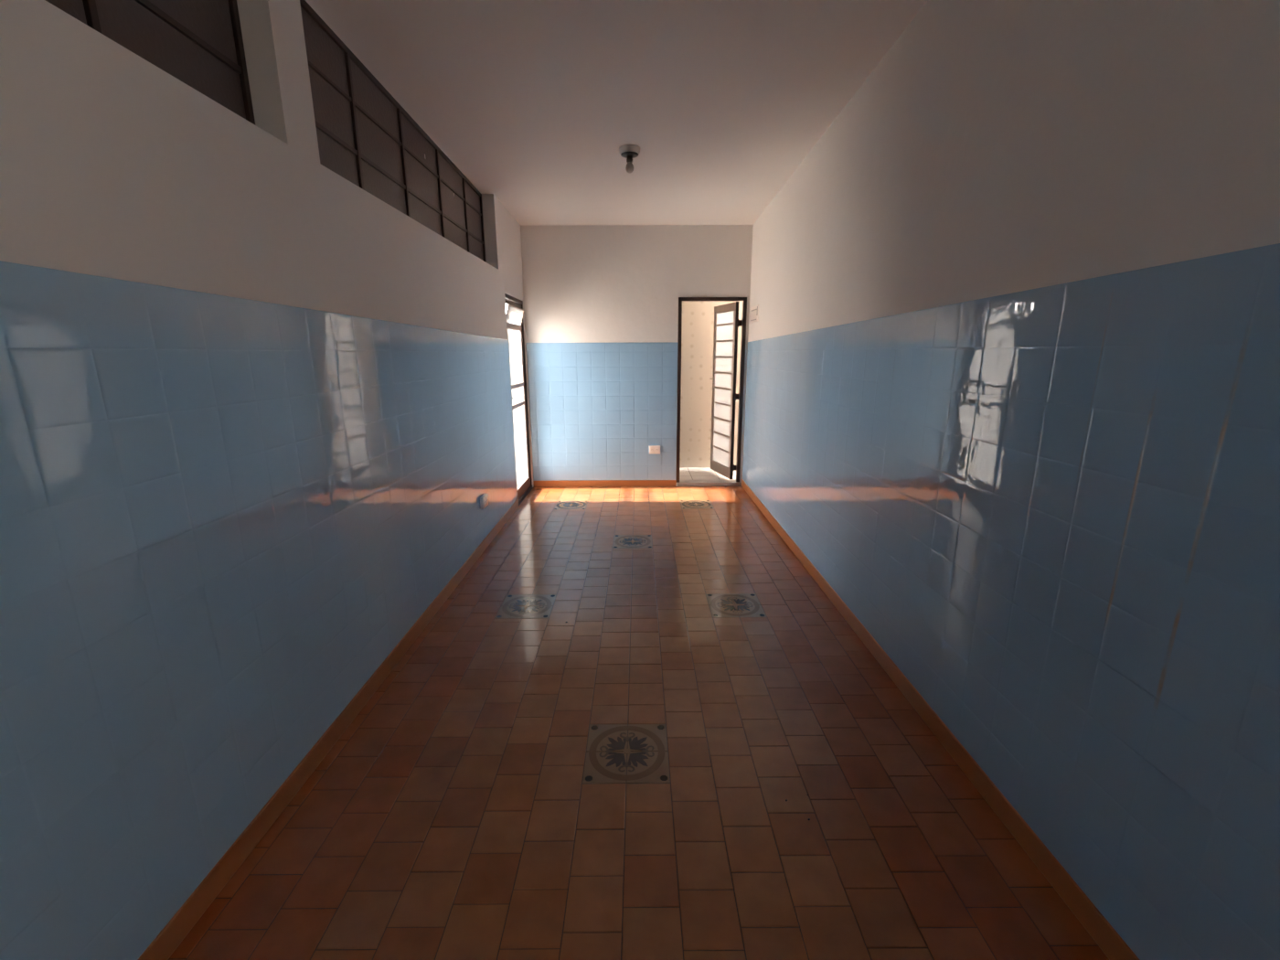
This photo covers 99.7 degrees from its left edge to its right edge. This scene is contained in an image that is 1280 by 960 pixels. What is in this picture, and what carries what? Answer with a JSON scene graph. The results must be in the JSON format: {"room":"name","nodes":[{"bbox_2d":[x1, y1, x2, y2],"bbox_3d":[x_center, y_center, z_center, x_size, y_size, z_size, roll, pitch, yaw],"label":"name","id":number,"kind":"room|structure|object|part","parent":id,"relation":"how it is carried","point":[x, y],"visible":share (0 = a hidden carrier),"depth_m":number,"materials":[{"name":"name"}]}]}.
{"room":"empty tiled room","nodes":[
{"label":"empty tiled room","id":0,"kind":"room"},
{"bbox_2d":[0,0,533,959],"bbox_3d":[-1.217,-0.387,1.464,0.167,3.010,8.516,0,13,0],"label":"wall","id":1,"kind":"structure","parent":0,"point":[256,414],"depth_m":1.36,"materials":[{"name":"blue tile"}]},
{"bbox_2d":[45,0,255,124],"bbox_3d":[-1.250,-1.200,0.772,0.026,0.666,1.862,0,13,0],"label":"window","id":2,"kind":"structure","parent":1,"relation":"in","point":[199,43],"depth_m":1.49,"materials":[{"name":"black glass"}]},
{"bbox_3d":[-1.250,-1.200,0.772,0.026,0.666,1.862,0,13,0],"label":"frame","id":3,"kind":"part","parent":2,"relation":"part of","materials":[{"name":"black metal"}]},
{"bbox_2d":[137,499,518,959],"bbox_3d":[-1.129,1.070,1.410,0.015,0.078,7.462,0,13,0],"label":"baseboard","id":4,"kind":"structure","parent":1,"relation":"attached to","point":[174,933],"depth_m":1.71,"materials":[{"name":"brown tile"}]},
{"bbox_2d":[299,0,486,262],"bbox_3d":[-1.259,-1.724,3.095,0.026,0.619,2.532,0,13,0],"label":"window","id":5,"kind":"structure","parent":1,"relation":"in","point":[366,137],"depth_m":2.61,"materials":[{"name":"black glass"}]},
{"bbox_2d":[480,493,488,509],"bbox_3d":[-1.124,0.153,3.900,0.030,0.085,0.118,0,13,0],"label":"power outlet","id":6,"kind":"object","parent":1,"relation":"attached to","point":[484,499],"visible":1,"depth_m":3.86,"materials":[{"name":"white plastic"}]},
{"bbox_2d":[504,293,532,504],"bbox_3d":[-1.177,-0.761,5.205,0.100,1.905,0.756,0,13,0],"label":"door","id":7,"kind":"structure","parent":1,"relation":"in","point":[515,313],"depth_m":5.28,"materials":[{"name":"brown metal"}]},
{"bbox_3d":[-1.185,-1.423,5.030,0.023,0.034,0.652,0,13,0],"label":"rail","id":8,"kind":"part","parent":7,"relation":"part of","materials":[{"name":"brown metal"}]},
{"bbox_3d":[-1.159,-1.519,5.008,0.047,0.144,0.616,0,13,0],"label":"vent pane","id":9,"kind":"part","parent":7,"relation":"part of","materials":[{"name":"white glass"}]},
{"bbox_3d":[-1.184,-1.162,5.092,0.005,0.521,0.656,0,13,0],"label":"glass pane","id":10,"kind":"part","parent":7,"relation":"part of","materials":[{"name":"white glass"}]},
{"bbox_3d":[-1.159,-1.519,5.008,0.060,0.165,0.636,0,13,0],"label":"vent sash","id":11,"kind":"part","parent":7,"relation":"part of","materials":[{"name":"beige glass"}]},
{"bbox_3d":[-1.184,-0.900,5.153,0.023,0.034,0.652,0,13,0],"label":"rail","id":12,"kind":"part","parent":7,"relation":"part of","materials":[{"name":"brown metal"}]},
{"bbox_3d":[-1.182,-0.810,5.175,0.005,0.170,0.656,0,13,0],"label":"glass pane","id":13,"kind":"part","parent":7,"relation":"part of","materials":[{"name":"white glass"}]},
{"bbox_3d":[-1.183,-0.720,5.196,0.023,0.034,0.652,0,13,0],"label":"rail","id":14,"kind":"part","parent":7,"relation":"part of","materials":[{"name":"brown metal"}]},
{"bbox_3d":[-1.181,-0.331,5.288,0.005,0.783,0.656,0,13,0],"label":"glass pane","id":15,"kind":"part","parent":7,"relation":"part of","materials":[{"name":"white glass"}]},
{"bbox_2d":[305,0,927,225],"bbox_3d":[-0.028,-1.705,1.158,2.562,0.393,8.516,0,13,0],"label":"ceiling","id":16,"kind":"structure","parent":0,"point":[535,102],"depth_m":2.66,"materials":[{"name":"paint"}]},
{"bbox_2d":[618,144,639,172],"bbox_3d":[-0.065,-2.027,3.426,0.134,0.142,0.134,0,13,0],"label":"ceiling lamp","id":17,"kind":"object","parent":16,"relation":"attached to","point":[629,152],"visible":1,"depth_m":3.39,"materials":[{"name":"white ceramic"}]},
{"bbox_2d":[626,155,632,162],"bbox_3d":[-0.065,-2.036,3.424,0.042,0.040,0.042,0,13,0],"label":"socket","id":18,"kind":"object","parent":17,"relation":"attached to","point":[629,158],"depth_m":3.41,"materials":[{"name":"grey ceramic"}]},
{"bbox_3d":[-0.065,-1.988,3.435,0.052,0.062,0.052,0,13,0],"label":"bulb","id":19,"kind":"part","parent":17,"relation":"part of","materials":[{"name":"clear glass"}]},
{"bbox_2d":[520,224,753,486],"bbox_3d":[-0.029,-1.354,5.548,2.254,3.010,0.131,0,13,0],"label":"wall","id":20,"kind":"structure","parent":0,"point":[601,302],"depth_m":5.45,"materials":[{"name":"white paint"}]},
{"bbox_2d":[533,480,676,486],"bbox_3d":[-0.377,0.036,5.808,1.536,0.066,0.015,0,13,0],"label":"baseboard","id":21,"kind":"structure","parent":20,"relation":"attached to","point":[586,483],"depth_m":5.80,"materials":[{"name":"orange tile"}]},
{"bbox_2d":[649,445,660,453],"bbox_3d":[0.154,-0.321,5.717,0.118,0.088,0.020,0,13,0],"label":"power outlet","id":22,"kind":"object","parent":20,"relation":"attached to","point":[653,449],"visible":1,"depth_m":5.71,"materials":[{"name":"white plastic"}]},
{"bbox_2d":[676,479,741,486],"bbox_3d":[0.743,0.031,5.877,0.692,0.038,0.152,0,13,0],"label":"threshold","id":23,"kind":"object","parent":20,"relation":"attached to","point":[732,482],"depth_m":5.81,"materials":[{"name":"grey stone"}]},
{"bbox_2d":[676,297,746,482],"bbox_3d":[0.726,-0.967,5.888,0.685,1.896,0.621,0,13,0],"label":"door","id":24,"kind":"structure","parent":20,"relation":"in","point":[727,322],"depth_m":5.76,"materials":[{"name":"brown metal"}]},
{"bbox_3d":[0.913,-0.260,6.080,0.004,0.160,0.483,-4,14,-14],"label":"glass pane","id":25,"kind":"part","parent":24,"relation":"part of","materials":[{"name":"white glass"}]},
{"bbox_3d":[0.913,-0.427,6.041,0.004,0.154,0.483,-4,14,-14],"label":"glass pane","id":26,"kind":"part","parent":24,"relation":"part of","materials":[{"name":"white glass"}]},
{"bbox_3d":[0.912,-0.591,6.003,0.004,0.154,0.483,-4,14,-14],"label":"glass pane","id":27,"kind":"part","parent":24,"relation":"part of","materials":[{"name":"white glass"}]},
{"bbox_3d":[0.912,-0.755,5.964,0.004,0.154,0.483,-4,14,-14],"label":"glass pane","id":28,"kind":"part","parent":24,"relation":"part of","materials":[{"name":"white glass"}]},
{"bbox_3d":[0.911,-0.919,5.925,0.004,0.154,0.483,-4,14,-14],"label":"glass pane","id":29,"kind":"part","parent":24,"relation":"part of","materials":[{"name":"white glass"}]},
{"bbox_3d":[0.910,-1.083,5.887,0.004,0.154,0.483,-4,14,-14],"label":"glass pane","id":30,"kind":"part","parent":24,"relation":"part of","materials":[{"name":"white glass"}]},
{"bbox_3d":[0.910,-1.247,5.848,0.004,0.154,0.483,-4,14,-14],"label":"glass pane","id":31,"kind":"part","parent":24,"relation":"part of","materials":[{"name":"white glass"}]},
{"bbox_3d":[0.909,-1.411,5.809,0.004,0.154,0.483,-4,14,-14],"label":"glass pane","id":32,"kind":"part","parent":24,"relation":"part of","materials":[{"name":"white glass"}]},
{"bbox_3d":[0.909,-1.575,5.771,0.004,0.154,0.483,-4,14,-14],"label":"glass pane","id":33,"kind":"part","parent":24,"relation":"part of","materials":[{"name":"white glass"}]},
{"bbox_3d":[0.908,-1.721,5.736,0.004,0.118,0.483,-4,14,-14],"label":"glass pane","id":34,"kind":"part","parent":24,"relation":"part of","materials":[{"name":"white glass"}]},
{"bbox_2d":[168,485,1109,959],"bbox_3d":[-0.018,1.046,1.770,2.542,0.051,8.366,0,13,0],"label":"floor","id":35,"kind":"structure","parent":0,"point":[454,816],"depth_m":1.74,"materials":[{"name":"tile"}]},
{"bbox_2d":[494,594,556,618],"bbox_3d":[-0.643,0.718,3.074,0.294,0.005,0.294,0,13,0],"label":"medallion","id":36,"kind":"object","parent":35,"relation":"on","point":[514,605],"visible":1,"depth_m":3.06,"materials":[{"name":"tile"}]},
{"bbox_2d":[554,501,587,509],"bbox_3d":[-0.651,0.237,5.113,0.294,0.005,0.294,0,13,0],"label":"medallion","id":37,"kind":"object","parent":35,"relation":"on","point":[560,505],"visible":1,"depth_m":5.10,"materials":[{"name":"tile"}]},
{"bbox_2d":[582,724,670,783],"bbox_3d":[-0.047,0.981,1.949,0.294,0.005,0.294,0,13,0],"label":"tile","id":38,"kind":"object","parent":35,"relation":"on","point":[608,745],"visible":1,"depth_m":1.93,"materials":[{"name":"tile"}]},
{"bbox_2d":[612,534,652,548],"bbox_3d":[-0.055,0.470,4.117,0.294,0.005,0.294,0,13,0],"label":"medallion","id":39,"kind":"object","parent":35,"relation":"on","point":[620,541],"visible":1,"depth_m":4.11,"materials":[{"name":"tile"}]},
{"bbox_2d":[679,500,713,509],"bbox_3d":[0.533,0.232,5.117,0.294,0.005,0.294,0,13,0],"label":"medallion","id":40,"kind":"object","parent":35,"relation":"on","point":[685,504],"visible":1,"depth_m":5.12,"materials":[{"name":"tile"}]},
{"bbox_2d":[705,593,766,617],"bbox_3d":[0.541,0.713,3.078,0.294,0.005,0.294,0,13,0],"label":"medallion","id":41,"kind":"object","parent":35,"relation":"on","point":[720,604],"visible":1,"depth_m":3.06,"materials":[{"name":"tile"}]},
{"bbox_2d":[679,467,735,479],"bbox_3d":[1.631,-0.046,6.338,5.100,0.090,0.773,0,13,0],"label":"floor","id":42,"kind":"structure","parent":0,"point":[686,473],"depth_m":6.21,"materials":[{"name":"tile"}]},
{"bbox_2d":[679,300,742,468],"bbox_3d":[1.625,-1.615,6.324,5.100,2.970,0.120,0,13,0],"label":"wall","id":43,"kind":"structure","parent":0,"point":[698,317],"depth_m":6.37,"materials":[{"name":"white paint"}]},
{"bbox_2d":[742,0,1279,959],"bbox_3d":[1.182,-0.397,1.471,0.151,3.010,8.516,0,13,0],"label":"wall","id":44,"kind":"structure","parent":0,"point":[1012,395],"depth_m":1.38,"materials":[{"name":"blue tile"}]},
{"bbox_2d":[750,304,758,322],"bbox_3d":[1.091,-1.582,5.149,0.016,0.150,0.320,0,13,0],"label":"switch box","id":45,"kind":"object","parent":44,"relation":"attached to","point":[754,310],"visible":1,"depth_m":5.12,"materials":[{"name":"beige plastic"}]},
{"bbox_2d":[741,479,1139,959],"bbox_3d":[1.113,0.972,1.794,0.015,0.078,8.239,0,13,0],"label":"baseboard","id":46,"kind":"structure","parent":44,"relation":"attached to","point":[1098,927],"depth_m":1.71,"materials":[{"name":"brown tile"}]}
]}

